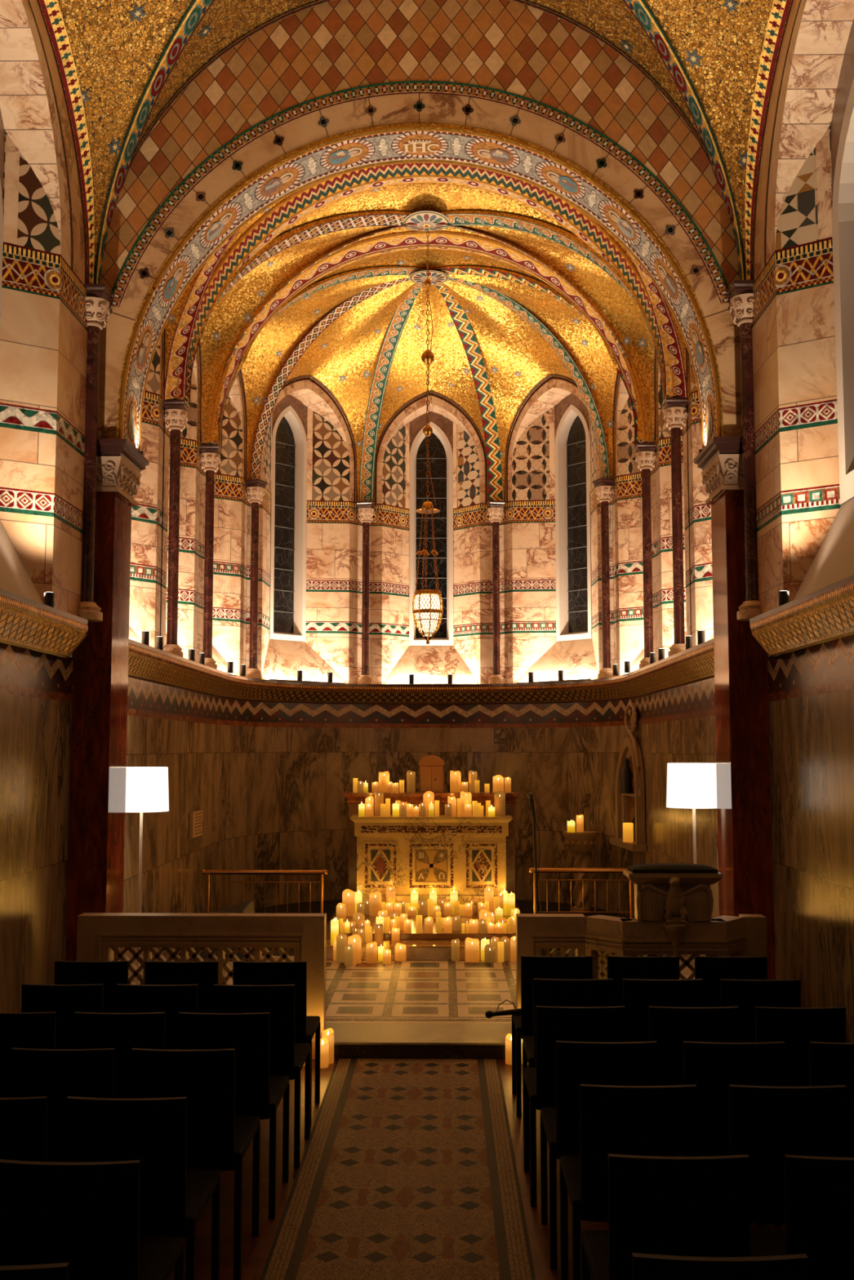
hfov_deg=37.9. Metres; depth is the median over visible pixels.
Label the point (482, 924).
candle
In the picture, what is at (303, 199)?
ceiling
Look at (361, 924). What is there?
candle
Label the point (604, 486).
marble column
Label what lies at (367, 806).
candle
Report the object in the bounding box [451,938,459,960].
candle
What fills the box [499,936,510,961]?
candle
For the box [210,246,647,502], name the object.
ceiling
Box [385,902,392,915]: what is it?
candle
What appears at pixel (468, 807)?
candle
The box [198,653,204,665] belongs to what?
uplight
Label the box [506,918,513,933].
candle
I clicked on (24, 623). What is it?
trim
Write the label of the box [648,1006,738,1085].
chair
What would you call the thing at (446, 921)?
candle
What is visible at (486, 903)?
candle
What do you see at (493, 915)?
candle
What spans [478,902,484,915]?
candle
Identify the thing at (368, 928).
candle
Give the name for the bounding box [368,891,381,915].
candle
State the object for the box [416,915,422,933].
candle
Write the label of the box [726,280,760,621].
marble column
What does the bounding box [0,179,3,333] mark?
window
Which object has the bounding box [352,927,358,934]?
candle
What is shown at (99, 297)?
marble column
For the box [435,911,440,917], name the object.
candle
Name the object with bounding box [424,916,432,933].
candle
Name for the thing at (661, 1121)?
chair
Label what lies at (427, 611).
hanging lamp
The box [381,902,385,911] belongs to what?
candle
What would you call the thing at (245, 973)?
chair
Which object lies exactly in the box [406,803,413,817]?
candle
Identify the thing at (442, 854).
altar
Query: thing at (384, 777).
candle
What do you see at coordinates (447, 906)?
candle
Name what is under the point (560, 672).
uplight
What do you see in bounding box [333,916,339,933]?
candle
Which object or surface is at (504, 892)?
candle
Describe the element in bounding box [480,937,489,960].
candle
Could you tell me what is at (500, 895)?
candle
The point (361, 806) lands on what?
candle
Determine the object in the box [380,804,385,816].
candle
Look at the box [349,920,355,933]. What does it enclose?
candle
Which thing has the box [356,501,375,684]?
marble column
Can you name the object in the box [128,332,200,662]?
wall
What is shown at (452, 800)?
candle
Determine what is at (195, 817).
vent
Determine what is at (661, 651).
uplight
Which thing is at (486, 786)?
candle
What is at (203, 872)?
railing
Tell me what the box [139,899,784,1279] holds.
floor
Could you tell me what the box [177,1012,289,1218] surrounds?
chair
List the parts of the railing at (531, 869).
post, handrail, rail panel, post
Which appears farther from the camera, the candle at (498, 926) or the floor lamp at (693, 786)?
the candle at (498, 926)
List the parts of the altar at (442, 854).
diamond panel, cross panel, diamond panel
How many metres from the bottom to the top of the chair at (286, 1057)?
0.845 m
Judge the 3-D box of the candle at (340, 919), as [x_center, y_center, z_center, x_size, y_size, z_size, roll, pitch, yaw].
[-0.781,2.606,11.345,0.030,0.130,0.030,0,-5,1]
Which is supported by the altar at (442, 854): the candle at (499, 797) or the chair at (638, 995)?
the candle at (499, 797)
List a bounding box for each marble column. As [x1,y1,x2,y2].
[77,284,113,622]
[162,399,189,657]
[199,444,222,669]
[244,479,267,679]
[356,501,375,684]
[485,500,505,684]
[592,477,615,679]
[634,443,657,668]
[662,397,688,657]
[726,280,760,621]
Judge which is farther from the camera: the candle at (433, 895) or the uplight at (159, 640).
the candle at (433, 895)
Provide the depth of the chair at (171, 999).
5.81 m
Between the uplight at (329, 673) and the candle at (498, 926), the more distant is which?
the uplight at (329, 673)
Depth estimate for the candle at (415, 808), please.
12.87 m
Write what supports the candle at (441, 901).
on the floor
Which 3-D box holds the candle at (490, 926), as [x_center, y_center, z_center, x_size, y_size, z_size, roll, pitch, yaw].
[0.583,2.624,11.352,0.060,0.096,0.060,0,-5,1]
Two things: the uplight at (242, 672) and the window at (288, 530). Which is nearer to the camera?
the uplight at (242, 672)
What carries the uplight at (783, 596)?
on the trim at (825, 614)
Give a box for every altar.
[344,791,519,908]
[350,814,512,913]
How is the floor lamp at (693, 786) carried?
on the floor
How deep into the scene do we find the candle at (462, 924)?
11.32 m
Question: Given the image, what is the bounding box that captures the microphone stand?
[527,792,552,949]
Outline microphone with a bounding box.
[484,999,520,1018]
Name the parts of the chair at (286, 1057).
backrest, leg, seat, leg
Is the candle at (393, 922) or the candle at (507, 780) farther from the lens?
the candle at (507, 780)
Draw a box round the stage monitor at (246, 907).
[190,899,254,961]
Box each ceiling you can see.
[38,0,791,284]
[176,163,675,399]
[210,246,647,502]
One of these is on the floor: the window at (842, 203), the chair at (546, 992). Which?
the chair at (546, 992)
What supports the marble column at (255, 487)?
on the trim at (695, 664)
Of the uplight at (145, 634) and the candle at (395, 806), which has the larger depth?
the candle at (395, 806)
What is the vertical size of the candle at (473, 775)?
0.235 m
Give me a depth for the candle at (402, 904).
12.58 m
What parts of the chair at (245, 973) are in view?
backrest, leg, seat, leg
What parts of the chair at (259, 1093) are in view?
backrest, leg, seat, leg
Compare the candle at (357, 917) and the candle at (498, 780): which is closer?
the candle at (357, 917)
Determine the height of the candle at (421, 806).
0.144 m
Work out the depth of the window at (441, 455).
16.31 m
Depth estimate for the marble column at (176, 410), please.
11.09 m
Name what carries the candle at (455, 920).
on the floor
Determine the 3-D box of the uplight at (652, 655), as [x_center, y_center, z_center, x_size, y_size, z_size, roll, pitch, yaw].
[2.177,0.182,11.994,0.060,0.122,0.060,0,-5,1]
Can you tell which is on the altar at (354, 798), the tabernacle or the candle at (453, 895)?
the tabernacle
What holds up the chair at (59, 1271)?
on the floor
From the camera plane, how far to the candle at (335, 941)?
10.87 m
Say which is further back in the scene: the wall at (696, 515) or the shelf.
the shelf
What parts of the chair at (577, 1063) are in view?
leg, seat, leg, backrest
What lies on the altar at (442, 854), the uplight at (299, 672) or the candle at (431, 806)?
the candle at (431, 806)
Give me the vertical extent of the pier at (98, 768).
3.950 m
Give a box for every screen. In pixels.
[76,912,326,1059]
[515,913,767,1056]
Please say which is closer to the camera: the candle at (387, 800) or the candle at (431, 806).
the candle at (431, 806)
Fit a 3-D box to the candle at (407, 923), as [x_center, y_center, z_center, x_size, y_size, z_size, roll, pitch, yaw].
[-0.176,2.611,11.355,0.070,0.123,0.070,0,-5,1]
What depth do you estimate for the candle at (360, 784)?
13.41 m
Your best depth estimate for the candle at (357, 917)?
11.56 m
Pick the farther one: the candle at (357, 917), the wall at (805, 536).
the candle at (357, 917)
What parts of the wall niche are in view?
panel, gable moulding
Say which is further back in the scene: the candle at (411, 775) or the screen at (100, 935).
the candle at (411, 775)
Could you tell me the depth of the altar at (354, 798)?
13.15 m
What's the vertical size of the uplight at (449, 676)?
0.122 m
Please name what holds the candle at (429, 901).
on the floor
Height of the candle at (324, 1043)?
0.169 m
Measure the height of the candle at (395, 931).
0.114 m
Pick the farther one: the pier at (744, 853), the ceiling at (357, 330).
the ceiling at (357, 330)
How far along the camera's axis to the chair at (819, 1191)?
3.35 m
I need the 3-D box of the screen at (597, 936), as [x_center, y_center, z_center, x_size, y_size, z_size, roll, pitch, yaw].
[1.353,2.183,7.737,1.570,0.886,0.448,0,-5,1]
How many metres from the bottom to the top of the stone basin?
0.900 m
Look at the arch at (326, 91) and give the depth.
8.76 m
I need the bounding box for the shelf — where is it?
[620,793,635,796]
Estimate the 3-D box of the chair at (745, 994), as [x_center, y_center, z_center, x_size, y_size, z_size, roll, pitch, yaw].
[1.600,2.068,6.164,0.432,0.845,0.535,0,-5,1]
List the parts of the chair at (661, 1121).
leg, seat, leg, backrest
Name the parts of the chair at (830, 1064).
backrest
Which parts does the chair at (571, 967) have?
leg, seat, leg, backrest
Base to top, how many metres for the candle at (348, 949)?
0.174 m
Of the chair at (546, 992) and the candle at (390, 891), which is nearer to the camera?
the chair at (546, 992)
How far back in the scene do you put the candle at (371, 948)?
10.74 m
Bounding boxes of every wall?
[0,0,87,1013]
[122,373,719,984]
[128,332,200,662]
[655,215,754,657]
[751,0,853,1043]
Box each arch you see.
[97,0,742,450]
[169,177,683,445]
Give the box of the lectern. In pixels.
[622,863,722,924]
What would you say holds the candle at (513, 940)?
on the floor
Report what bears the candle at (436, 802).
on the altar at (442, 854)
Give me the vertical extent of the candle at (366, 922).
0.121 m
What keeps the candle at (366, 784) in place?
on the altar at (354, 798)
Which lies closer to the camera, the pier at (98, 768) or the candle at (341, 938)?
the pier at (98, 768)
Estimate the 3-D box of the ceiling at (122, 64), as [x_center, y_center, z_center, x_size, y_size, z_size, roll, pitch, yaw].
[-0.084,-3.687,6.762,4.501,2.302,4.231,0,-5,1]
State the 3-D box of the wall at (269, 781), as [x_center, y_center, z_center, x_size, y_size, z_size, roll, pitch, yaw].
[0.004,-0.223,12.518,5.253,6.510,7.160,0,-5,1]
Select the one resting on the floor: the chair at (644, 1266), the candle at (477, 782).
the chair at (644, 1266)
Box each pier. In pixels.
[66,439,149,960]
[693,436,774,979]
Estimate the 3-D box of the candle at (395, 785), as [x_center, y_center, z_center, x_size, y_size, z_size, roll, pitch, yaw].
[-0.340,1.594,13.461,0.068,0.103,0.068,0,-5,1]
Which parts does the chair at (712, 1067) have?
backrest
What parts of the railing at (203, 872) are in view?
post, handrail, rail panel, post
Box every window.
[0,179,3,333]
[269,405,306,641]
[408,421,453,645]
[554,404,591,641]
[831,78,853,504]
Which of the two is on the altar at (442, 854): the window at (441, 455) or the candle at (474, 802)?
the candle at (474, 802)
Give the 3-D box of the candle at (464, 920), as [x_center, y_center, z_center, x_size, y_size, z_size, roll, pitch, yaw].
[0.369,2.618,11.449,0.110,0.126,0.110,0,-5,1]
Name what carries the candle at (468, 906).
on the floor
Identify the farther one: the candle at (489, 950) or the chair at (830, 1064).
the candle at (489, 950)
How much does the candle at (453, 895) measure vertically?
0.247 m
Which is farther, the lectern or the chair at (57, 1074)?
the lectern
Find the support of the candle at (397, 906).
on the floor
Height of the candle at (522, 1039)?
0.242 m
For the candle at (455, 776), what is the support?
on the altar at (354, 798)
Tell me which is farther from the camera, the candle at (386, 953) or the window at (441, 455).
the window at (441, 455)
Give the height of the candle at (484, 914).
0.197 m
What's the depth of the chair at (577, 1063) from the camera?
4.68 m
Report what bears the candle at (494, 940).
on the floor
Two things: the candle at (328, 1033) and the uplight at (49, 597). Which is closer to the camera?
the uplight at (49, 597)
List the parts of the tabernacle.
door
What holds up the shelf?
attached to the wall niche
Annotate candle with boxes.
[320,1037,328,1068]
[321,1027,333,1064]
[330,919,338,945]
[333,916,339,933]
[333,939,336,960]
[336,902,346,922]
[336,932,346,962]
[339,918,342,933]
[342,888,354,915]
[344,919,350,933]
[344,944,353,966]
[347,933,361,964]
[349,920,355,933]
[352,777,357,791]
[352,911,364,927]
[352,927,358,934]
[355,890,362,913]
[356,902,364,915]
[356,919,366,929]
[357,780,364,792]
[357,928,364,942]
[358,803,364,816]
[362,898,368,915]
[364,782,368,791]
[364,795,373,816]
[364,803,371,816]
[364,920,369,926]
[364,925,371,942]
[365,941,377,963]
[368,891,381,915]
[372,781,377,792]
[374,791,383,816]
[374,924,382,944]
[375,915,383,933]
[377,909,387,927]
[377,945,384,961]
[378,771,389,792]
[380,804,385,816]
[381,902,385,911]
[382,949,391,964]
[383,941,389,949]
[384,917,389,933]
[385,798,390,816]
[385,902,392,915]
[386,781,392,792]
[386,885,395,912]
[390,912,398,919]
[390,919,396,933]
[391,927,399,941]
[392,782,398,792]
[392,803,399,816]
[393,902,401,915]
[393,915,399,928]
[395,942,406,961]
[399,780,404,792]
[399,801,407,816]
[400,913,407,930]
[401,902,404,913]
[404,902,410,915]
[404,919,411,933]
[406,770,415,792]
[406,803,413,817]
[408,906,416,916]
[410,889,417,915]
[413,806,418,816]
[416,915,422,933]
[417,899,426,915]
[418,802,425,816]
[422,791,434,816]
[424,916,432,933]
[426,898,432,915]
[428,801,434,816]
[429,889,436,915]
[433,905,440,918]
[434,800,439,816]
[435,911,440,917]
[435,917,442,933]
[437,897,447,915]
[443,915,451,933]
[444,803,452,816]
[444,902,452,915]
[447,796,456,816]
[449,770,461,792]
[449,890,457,915]
[451,915,460,930]
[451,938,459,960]
[454,901,459,915]
[457,798,460,815]
[459,904,464,915]
[460,791,471,816]
[461,782,467,792]
[461,916,471,932]
[461,923,464,933]
[464,803,471,817]
[464,902,471,916]
[465,923,468,933]
[465,937,479,961]
[468,770,477,792]
[468,919,478,933]
[470,902,473,915]
[472,800,477,816]
[475,780,479,792]
[477,803,480,816]
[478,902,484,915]
[478,919,487,933]
[479,909,492,924]
[480,805,483,816]
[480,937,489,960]
[484,783,489,792]
[484,885,493,914]
[484,901,488,911]
[484,944,495,963]
[485,800,490,816]
[487,922,493,933]
[488,806,494,816]
[490,936,499,961]
[492,913,494,929]
[493,774,503,792]
[493,791,505,816]
[493,897,498,916]
[494,922,502,933]
[495,906,502,922]
[497,893,503,915]
[497,917,506,924]
[497,941,503,962]
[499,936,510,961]
[501,889,507,915]
[502,923,506,933]
[504,777,511,792]
[505,1033,511,1064]
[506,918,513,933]
[507,892,515,915]
[508,915,515,933]
[510,936,515,962]
[511,907,519,916]
[521,1039,528,1065]
[567,819,574,832]
[576,814,583,831]
[622,822,633,842]
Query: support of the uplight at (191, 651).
on the trim at (695, 664)
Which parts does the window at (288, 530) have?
pane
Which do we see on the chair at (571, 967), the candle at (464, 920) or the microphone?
the microphone
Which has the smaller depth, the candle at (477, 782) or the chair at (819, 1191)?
the chair at (819, 1191)
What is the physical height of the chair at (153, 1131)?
0.845 m
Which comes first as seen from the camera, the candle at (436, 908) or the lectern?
the lectern
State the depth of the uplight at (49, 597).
7.33 m
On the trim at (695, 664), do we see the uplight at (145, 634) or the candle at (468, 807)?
the uplight at (145, 634)
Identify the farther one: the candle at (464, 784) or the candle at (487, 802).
the candle at (464, 784)
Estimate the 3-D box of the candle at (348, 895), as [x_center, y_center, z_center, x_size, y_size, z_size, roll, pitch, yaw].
[-0.792,2.647,12.555,0.126,0.257,0.126,0,-5,1]
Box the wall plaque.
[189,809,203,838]
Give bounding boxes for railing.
[200,869,327,913]
[528,867,633,918]
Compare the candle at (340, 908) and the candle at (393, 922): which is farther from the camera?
the candle at (340, 908)
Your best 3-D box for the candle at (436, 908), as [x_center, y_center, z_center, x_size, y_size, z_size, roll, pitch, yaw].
[0.098,2.696,12.337,0.074,0.123,0.074,0,-5,1]
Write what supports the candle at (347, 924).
on the floor
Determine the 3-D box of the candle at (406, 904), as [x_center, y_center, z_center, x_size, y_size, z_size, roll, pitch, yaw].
[-0.196,2.718,12.577,0.054,0.120,0.054,0,-5,1]
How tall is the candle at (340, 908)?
0.204 m
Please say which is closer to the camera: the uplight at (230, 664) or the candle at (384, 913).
the candle at (384, 913)
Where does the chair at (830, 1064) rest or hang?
on the floor
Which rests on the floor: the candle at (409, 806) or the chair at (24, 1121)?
the chair at (24, 1121)
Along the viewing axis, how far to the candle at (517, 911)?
12.12 m
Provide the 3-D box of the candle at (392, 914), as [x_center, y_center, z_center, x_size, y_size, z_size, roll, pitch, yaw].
[-0.308,2.640,11.750,0.076,0.132,0.076,0,-5,1]
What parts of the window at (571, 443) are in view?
pane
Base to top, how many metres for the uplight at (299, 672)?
0.122 m
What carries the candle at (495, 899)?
on the floor
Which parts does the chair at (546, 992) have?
leg, seat, leg, backrest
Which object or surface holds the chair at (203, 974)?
on the floor
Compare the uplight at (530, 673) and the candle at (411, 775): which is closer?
the candle at (411, 775)
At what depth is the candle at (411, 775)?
13.43 m
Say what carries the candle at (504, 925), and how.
on the floor
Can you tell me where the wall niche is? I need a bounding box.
[609,702,645,851]
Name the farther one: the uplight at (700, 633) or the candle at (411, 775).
the candle at (411, 775)
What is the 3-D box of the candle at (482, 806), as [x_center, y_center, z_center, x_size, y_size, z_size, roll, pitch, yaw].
[0.572,1.771,12.877,0.024,0.110,0.024,0,-5,1]
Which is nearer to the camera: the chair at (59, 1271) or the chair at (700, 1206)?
the chair at (59, 1271)
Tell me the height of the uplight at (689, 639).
0.122 m
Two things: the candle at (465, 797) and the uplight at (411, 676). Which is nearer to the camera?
the candle at (465, 797)
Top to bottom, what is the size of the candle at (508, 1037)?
0.174 m
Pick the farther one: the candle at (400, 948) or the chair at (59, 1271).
the candle at (400, 948)
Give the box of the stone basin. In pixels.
[563,830,598,911]
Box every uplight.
[44,591,54,608]
[141,631,149,645]
[155,636,163,650]
[188,648,195,661]
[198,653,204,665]
[227,661,233,673]
[240,664,245,675]
[297,670,302,680]
[327,671,332,682]
[408,674,413,684]
[447,674,452,684]
[528,671,533,682]
[558,670,563,680]
[612,663,617,675]
[624,661,630,672]
[649,652,656,664]
[657,648,664,661]
[685,635,693,649]
[697,630,705,644]
[777,590,789,606]
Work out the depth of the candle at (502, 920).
11.45 m
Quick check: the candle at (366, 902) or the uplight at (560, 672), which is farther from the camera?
the uplight at (560, 672)
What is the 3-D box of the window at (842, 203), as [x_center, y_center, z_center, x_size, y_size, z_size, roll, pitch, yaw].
[1.505,-0.714,3.626,0.759,5.950,7.815,-2,-5,20]
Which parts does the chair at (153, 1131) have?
backrest, leg, seat, leg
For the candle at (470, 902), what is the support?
on the floor
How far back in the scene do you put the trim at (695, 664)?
14.30 m
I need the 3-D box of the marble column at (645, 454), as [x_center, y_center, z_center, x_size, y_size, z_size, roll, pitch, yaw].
[2.246,-0.853,12.690,0.218,2.305,0.218,0,-5,1]
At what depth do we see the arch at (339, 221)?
12.28 m
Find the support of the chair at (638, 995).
on the floor
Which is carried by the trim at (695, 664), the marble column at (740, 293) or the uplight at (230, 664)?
the uplight at (230, 664)
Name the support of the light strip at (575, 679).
on the trim at (695, 664)
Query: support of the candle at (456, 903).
on the floor
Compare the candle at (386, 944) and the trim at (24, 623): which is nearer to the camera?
the trim at (24, 623)
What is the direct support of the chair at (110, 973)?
on the floor
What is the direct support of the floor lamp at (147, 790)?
on the floor
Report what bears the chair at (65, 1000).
on the floor
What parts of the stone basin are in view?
bowl rim plate, bowl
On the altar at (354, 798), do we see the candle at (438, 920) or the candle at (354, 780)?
the candle at (354, 780)
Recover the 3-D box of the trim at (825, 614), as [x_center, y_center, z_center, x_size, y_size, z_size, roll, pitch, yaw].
[2.285,-0.302,4.611,0.550,0.250,7.200,0,-5,1]
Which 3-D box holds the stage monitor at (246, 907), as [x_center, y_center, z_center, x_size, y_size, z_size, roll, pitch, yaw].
[-1.789,2.574,11.092,0.548,0.491,0.499,0,-5,1]
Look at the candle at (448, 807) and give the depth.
12.85 m
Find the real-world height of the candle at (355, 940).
0.236 m
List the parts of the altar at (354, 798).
shelf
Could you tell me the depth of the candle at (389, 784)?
13.40 m
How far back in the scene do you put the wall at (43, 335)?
7.72 m
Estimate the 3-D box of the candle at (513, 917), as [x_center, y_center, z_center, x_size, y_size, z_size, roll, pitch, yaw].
[0.788,2.604,11.402,0.080,0.144,0.080,0,-5,1]
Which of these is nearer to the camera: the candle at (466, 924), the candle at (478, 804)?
the candle at (466, 924)
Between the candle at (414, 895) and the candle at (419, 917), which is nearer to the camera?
the candle at (419, 917)
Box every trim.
[0,588,88,659]
[128,638,714,704]
[749,574,853,658]
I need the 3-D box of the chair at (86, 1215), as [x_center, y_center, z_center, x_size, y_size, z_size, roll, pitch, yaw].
[-0.958,1.841,3.541,0.432,0.845,0.535,0,-5,1]
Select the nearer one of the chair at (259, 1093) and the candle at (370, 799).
the chair at (259, 1093)
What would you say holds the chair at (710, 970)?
on the floor
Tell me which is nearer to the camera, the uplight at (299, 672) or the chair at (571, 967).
the chair at (571, 967)
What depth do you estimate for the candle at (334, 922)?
10.99 m
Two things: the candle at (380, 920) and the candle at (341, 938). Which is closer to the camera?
the candle at (341, 938)
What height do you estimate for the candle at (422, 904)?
0.155 m
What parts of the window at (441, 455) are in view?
pane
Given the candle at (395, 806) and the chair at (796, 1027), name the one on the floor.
the chair at (796, 1027)
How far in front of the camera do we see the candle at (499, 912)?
12.03 m
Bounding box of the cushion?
[626,863,717,873]
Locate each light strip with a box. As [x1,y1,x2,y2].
[269,679,345,683]
[516,679,591,683]
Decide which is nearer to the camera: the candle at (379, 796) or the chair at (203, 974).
the chair at (203, 974)
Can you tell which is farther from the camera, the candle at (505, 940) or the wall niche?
the wall niche
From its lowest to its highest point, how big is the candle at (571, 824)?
0.144 m
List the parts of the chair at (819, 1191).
seat, backrest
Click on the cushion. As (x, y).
(644, 868)
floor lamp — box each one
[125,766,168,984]
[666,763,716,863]
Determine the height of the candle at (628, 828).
0.200 m
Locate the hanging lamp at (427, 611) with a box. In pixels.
[412,231,443,644]
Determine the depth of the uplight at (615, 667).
13.63 m
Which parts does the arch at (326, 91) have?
arch moulding, harlequin panel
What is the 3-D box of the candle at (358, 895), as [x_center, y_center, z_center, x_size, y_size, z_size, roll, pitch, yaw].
[-0.693,2.655,12.591,0.074,0.248,0.074,0,-5,1]
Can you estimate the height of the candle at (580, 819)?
0.194 m
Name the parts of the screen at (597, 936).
screen frame, screen frame, screen frame, screen frame, screen frame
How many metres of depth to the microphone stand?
11.55 m
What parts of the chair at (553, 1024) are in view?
leg, seat, leg, backrest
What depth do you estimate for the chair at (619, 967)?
6.60 m
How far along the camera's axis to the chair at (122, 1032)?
5.19 m
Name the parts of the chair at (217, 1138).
backrest, leg, seat, leg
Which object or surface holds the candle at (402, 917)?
on the floor
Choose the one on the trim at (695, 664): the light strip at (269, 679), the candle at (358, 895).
the light strip at (269, 679)
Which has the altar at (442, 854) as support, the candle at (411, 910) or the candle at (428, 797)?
the candle at (428, 797)
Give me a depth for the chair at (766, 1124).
4.06 m
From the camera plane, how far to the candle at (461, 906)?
12.50 m
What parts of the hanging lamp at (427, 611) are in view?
chain, chain, chain, lamp shade, chain, chain, chain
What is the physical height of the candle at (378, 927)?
0.173 m
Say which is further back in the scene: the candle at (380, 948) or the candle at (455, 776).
the candle at (455, 776)
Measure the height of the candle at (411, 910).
0.095 m
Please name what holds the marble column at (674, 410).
on the trim at (695, 664)
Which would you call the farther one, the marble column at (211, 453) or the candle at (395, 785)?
the candle at (395, 785)
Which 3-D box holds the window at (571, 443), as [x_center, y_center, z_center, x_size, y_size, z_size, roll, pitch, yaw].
[1.849,-1.465,15.434,0.138,2.950,0.570,4,-7,-42]
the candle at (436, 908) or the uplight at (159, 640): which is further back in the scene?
the candle at (436, 908)
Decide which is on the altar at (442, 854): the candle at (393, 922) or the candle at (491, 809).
the candle at (491, 809)
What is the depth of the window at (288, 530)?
15.57 m
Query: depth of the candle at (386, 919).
11.33 m
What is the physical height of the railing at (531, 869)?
0.718 m
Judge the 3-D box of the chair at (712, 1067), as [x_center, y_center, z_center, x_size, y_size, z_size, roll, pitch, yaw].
[1.162,1.958,4.895,0.432,0.845,0.535,0,-5,1]
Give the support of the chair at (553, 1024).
on the floor
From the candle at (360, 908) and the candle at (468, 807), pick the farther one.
the candle at (468, 807)
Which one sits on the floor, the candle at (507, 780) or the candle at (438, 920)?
the candle at (438, 920)
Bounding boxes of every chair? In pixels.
[0,1011,56,1097]
[0,1096,48,1161]
[0,1159,185,1279]
[0,1262,69,1279]
[10,1047,115,1162]
[21,983,103,1048]
[54,960,128,1013]
[65,1096,221,1279]
[73,1011,165,1098]
[115,983,198,1049]
[130,1048,260,1279]
[144,960,218,1013]
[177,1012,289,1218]
[213,984,311,1168]
[232,960,320,1127]
[511,955,592,1116]
[522,978,613,1128]
[523,1005,625,1207]
[540,1040,657,1270]
[559,1084,697,1279]
[580,1153,750,1279]
[607,955,679,1006]
[622,978,702,1041]
[631,1252,808,1279]
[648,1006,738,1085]
[682,1040,785,1231]
[694,955,767,1007]
[697,1084,847,1223]
[720,978,800,1042]
[750,1154,853,1279]
[755,1006,845,1086]
[773,1041,853,1226]
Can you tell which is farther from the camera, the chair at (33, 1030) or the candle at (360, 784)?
the candle at (360, 784)
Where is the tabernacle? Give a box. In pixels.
[418,755,444,792]
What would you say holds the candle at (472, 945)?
on the floor
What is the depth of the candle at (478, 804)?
12.84 m
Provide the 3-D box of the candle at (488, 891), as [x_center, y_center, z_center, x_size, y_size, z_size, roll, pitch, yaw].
[0.629,2.639,12.613,0.096,0.284,0.096,0,-5,1]
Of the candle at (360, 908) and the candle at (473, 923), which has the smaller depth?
the candle at (473, 923)
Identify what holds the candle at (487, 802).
on the altar at (442, 854)
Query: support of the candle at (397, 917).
on the floor
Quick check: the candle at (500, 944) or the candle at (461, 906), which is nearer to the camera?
the candle at (500, 944)
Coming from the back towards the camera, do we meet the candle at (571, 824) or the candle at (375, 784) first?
the candle at (571, 824)
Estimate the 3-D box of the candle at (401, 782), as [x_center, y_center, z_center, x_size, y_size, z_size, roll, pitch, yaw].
[-0.272,1.580,13.459,0.052,0.130,0.052,0,-5,1]
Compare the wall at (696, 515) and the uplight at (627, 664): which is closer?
the wall at (696, 515)
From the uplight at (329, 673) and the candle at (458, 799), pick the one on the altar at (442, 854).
the candle at (458, 799)
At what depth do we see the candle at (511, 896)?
12.51 m
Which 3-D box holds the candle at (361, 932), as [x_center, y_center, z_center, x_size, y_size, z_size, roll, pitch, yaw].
[-0.587,2.647,11.140,0.066,0.123,0.066,0,-5,1]
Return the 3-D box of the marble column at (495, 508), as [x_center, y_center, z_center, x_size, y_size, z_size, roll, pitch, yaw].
[0.869,-0.595,15.659,0.219,2.305,0.220,0,-5,-5]
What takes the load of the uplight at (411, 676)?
on the trim at (695, 664)
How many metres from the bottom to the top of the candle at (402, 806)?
0.154 m

